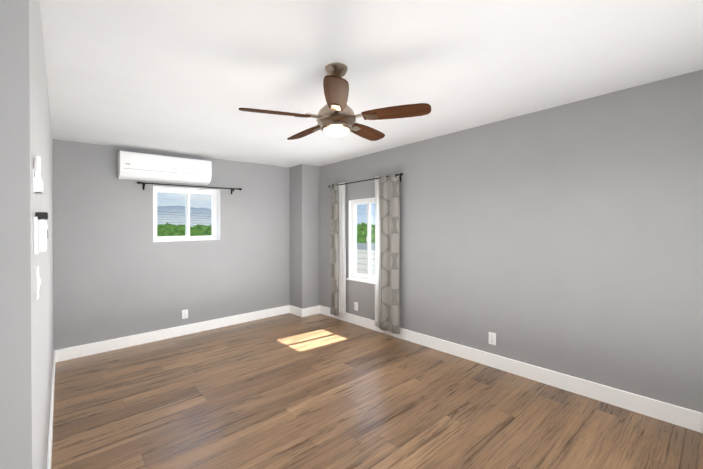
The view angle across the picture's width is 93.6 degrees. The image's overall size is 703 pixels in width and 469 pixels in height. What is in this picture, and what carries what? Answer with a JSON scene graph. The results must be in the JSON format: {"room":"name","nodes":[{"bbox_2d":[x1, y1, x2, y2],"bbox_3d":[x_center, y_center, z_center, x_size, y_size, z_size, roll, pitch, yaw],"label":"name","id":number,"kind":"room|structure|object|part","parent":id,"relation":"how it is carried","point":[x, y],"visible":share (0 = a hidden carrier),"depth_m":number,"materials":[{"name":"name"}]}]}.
{"room":"empty bedroom","nodes":[
{"label":"empty bedroom","id":0,"kind":"room"},
{"bbox_2d":[0,0,53,468],"bbox_3d":[-2.145,0.192,2.226,0.150,2.446,3.545,0,0,-41],"label":"wall","id":1,"kind":"structure","parent":0,"point":[26,342],"depth_m":0.92,"materials":[{"name":"grey paint"}]},
{"bbox_2d":[33,156,42,194],"bbox_3d":[-1.010,-0.189,1.065,0.022,0.120,0.070,0,0,-41],"label":"remote holder","id":2,"kind":"object","parent":1,"relation":"attached to","point":[37,183],"visible":1,"depth_m":1.04,"materials":[{"name":"white plastic"}]},
{"bbox_2d":[36,266,40,299],"bbox_3d":[-1.111,0.170,1.174,0.012,0.115,0.070,0,0,-41],"label":"switch plate","id":3,"kind":"object","parent":1,"relation":"attached to","point":[38,281],"visible":1,"depth_m":1.15,"materials":[{"name":"white plastic"}]},
{"bbox_2d":[33,212,47,254],"bbox_3d":[-1.010,-0.004,1.075,0.034,0.136,0.090,0,0,-41],"label":"switch","id":4,"kind":"object","parent":1,"relation":"attached to","point":[40,231],"visible":1,"depth_m":1.05,"materials":[{"name":"white plastic"}]},
{"bbox_2d":[46,350,57,468],"bbox_3d":[-2.079,1.344,2.280,0.021,0.134,3.561,0,0,-41],"label":"baseboard","id":5,"kind":"structure","parent":1,"relation":"attached to","point":[55,354],"depth_m":2.33,"materials":[{"name":"white wood"}]},
{"bbox_2d":[52,139,289,349],"bbox_3d":[-2.158,0.134,4.742,3.455,2.524,0.250,0,0,-41],"label":"wall","id":6,"kind":"structure","parent":0,"point":[118,272],"depth_m":4.18,"materials":[{"name":"grey paint"}]},
{"bbox_2d":[118,150,211,184],"bbox_3d":[-2.365,-0.840,4.248,1.030,0.339,0.209,0,0,-41],"label":"air conditioner","id":7,"kind":"object","parent":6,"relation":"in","point":[145,167],"visible":1,"depth_m":4.14,"materials":[{"name":"white plastic"}]},
{"bbox_2d":[58,305,289,361],"bbox_3d":[-2.131,1.292,4.593,2.920,0.204,0.021,0,0,-41],"label":"baseboard","id":8,"kind":"structure","parent":6,"relation":"attached to","point":[69,353],"depth_m":4.30,"materials":[{"name":"white wood"}]},
{"bbox_2d":[182,309,187,318],"bbox_3d":[-2.260,1.082,4.486,0.074,0.122,0.009,0,0,-41],"label":"electrical outlet","id":9,"kind":"object","parent":6,"relation":"attached to","point":[184,314],"visible":1,"depth_m":4.48,"materials":[{"name":"white plastic"}]},
{"bbox_2d":[153,186,219,241],"bbox_3d":[-2.294,-0.276,4.594,0.850,0.746,0.208,0,0,-41],"label":"window","id":10,"kind":"structure","parent":6,"relation":"in","point":[215,212],"depth_m":4.63,"materials":[{"name":"white plastic"}]},
{"bbox_3d":[-2.327,-0.281,4.638,0.718,0.610,0.043,0,0,-41],"label":"glass","id":11,"kind":"part","parent":10,"relation":"part of","materials":[{"name":"clear glass"}]},
{"bbox_2d":[136,181,241,193],"bbox_3d":[-2.156,-0.627,4.511,1.334,0.122,0.092,0,0,-41],"label":"curtain rod","id":12,"kind":"object","parent":6,"relation":"attached to","point":[142,183],"visible":1,"depth_m":4.40,"materials":[{"name":"black metal"}]},
{"bbox_2d":[290,164,319,308],"bbox_3d":[-0.783,0.092,5.529,0.350,2.449,0.385,0,0,-41],"label":"column","id":13,"kind":"structure","parent":0,"point":[304,236],"depth_m":5.39,"materials":[{"name":"grey paint"}]},
{"bbox_2d":[290,305,297,315],"bbox_3d":[-0.923,1.251,5.418,0.016,0.132,0.330,0,0,-41],"label":"baseboard","id":14,"kind":"structure","parent":13,"relation":"attached to","point":[293,310],"depth_m":5.43,"materials":[{"name":"white wood"}]},
{"bbox_2d":[298,306,317,316],"bbox_3d":[-0.668,1.247,5.371,0.336,0.141,0.026,0,0,-41],"label":"baseboard","id":15,"kind":"structure","parent":13,"relation":"attached to","point":[313,310],"depth_m":5.33,"materials":[{"name":"white wood"}]},
{"bbox_2d":[40,0,702,167],"bbox_3d":[-0.848,-1.086,1.554,6.190,0.254,6.755,0,0,-41],"label":"ceiling","id":16,"kind":"structure","parent":0,"point":[187,77],"depth_m":2.06,"materials":[{"name":"white paint"}]},
{"bbox_2d":[239,63,430,140],"bbox_3d":[-0.118,-0.848,2.147,1.134,0.433,1.100,0,0,-41],"label":"ceiling fan","id":17,"kind":"object","parent":16,"relation":"hanging from","point":[336,116],"visible":1,"depth_m":2.02,"materials":[{"name":"brown wood"}]},
{"bbox_2d":[51,313,702,468],"bbox_3d":[-0.848,1.454,1.571,6.190,0.254,6.755,0,0,-41],"label":"floor","id":18,"kind":"structure","parent":0,"point":[293,391],"depth_m":2.54,"materials":[{"name":"wood"}]},
{"bbox_2d":[320,70,702,412],"bbox_3d":[1.344,0.101,3.491,0.150,2.448,6.755,0,0,-41],"label":"wall","id":19,"kind":"structure","parent":0,"point":[566,239],"depth_m":2.83,"materials":[{"name":"grey paint"}]},
{"bbox_2d":[354,302,357,310],"bbox_3d":[0.066,1.051,4.829,0.009,0.120,0.074,0,0,-41],"label":"electrical outlet","id":20,"kind":"object","parent":19,"relation":"attached to","point":[356,306],"visible":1,"depth_m":4.82,"materials":[{"name":"white plastic"}]},
{"bbox_2d":[346,197,374,283],"bbox_3d":[0.234,0.083,4.720,0.152,1.196,0.775,0,0,-41],"label":"window","id":21,"kind":"structure","parent":19,"relation":"in","point":[353,259],"depth_m":4.89,"materials":[{"name":"white plastic"}]},
{"bbox_3d":[0.257,0.071,4.734,0.043,1.042,0.589,0,0,-41],"label":"glass","id":22,"kind":"part","parent":21,"relation":"part of","materials":[{"name":"clear glass"}]},
{"bbox_2d":[328,172,402,333],"bbox_3d":[0.154,0.230,4.636,0.124,2.015,1.499,0,0,-41],"label":"curtains","id":23,"kind":"object","parent":19,"relation":"attached to","point":[387,226],"visible":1,"depth_m":4.33,"materials":[{"name":"grey fabric"}]},
{"bbox_2d":[489,332,495,344],"bbox_3d":[1.407,1.042,3.305,0.009,0.120,0.074,0,0,-41],"label":"electrical outlet","id":24,"kind":"object","parent":19,"relation":"attached to","point":[492,338],"visible":1,"depth_m":3.30,"materials":[{"name":"white plastic"}]},
{"bbox_2d":[318,305,702,432],"bbox_3d":[1.439,1.259,3.260,0.021,0.136,5.970,0,0,-41],"label":"baseboard","id":25,"kind":"structure","parent":19,"relation":"attached to","point":[672,414],"depth_m":2.86,"materials":[{"name":"white wood"}]},
{"label":"outside","id":26,"kind":"structure","parent":0,"visible":0},
{"bbox_2d":[157,193,210,235],"bbox_3d":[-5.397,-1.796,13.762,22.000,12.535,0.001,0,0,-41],"label":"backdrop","id":27,"kind":"structure","parent":26,"point":[203,211],"depth_m":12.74,"materials":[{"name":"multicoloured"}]},
{"bbox_2d":[357,203,374,275],"bbox_3d":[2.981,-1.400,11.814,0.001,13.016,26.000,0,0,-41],"label":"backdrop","id":28,"kind":"structure","parent":26,"point":[361,236],"depth_m":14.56,"materials":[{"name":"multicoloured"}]}
]}

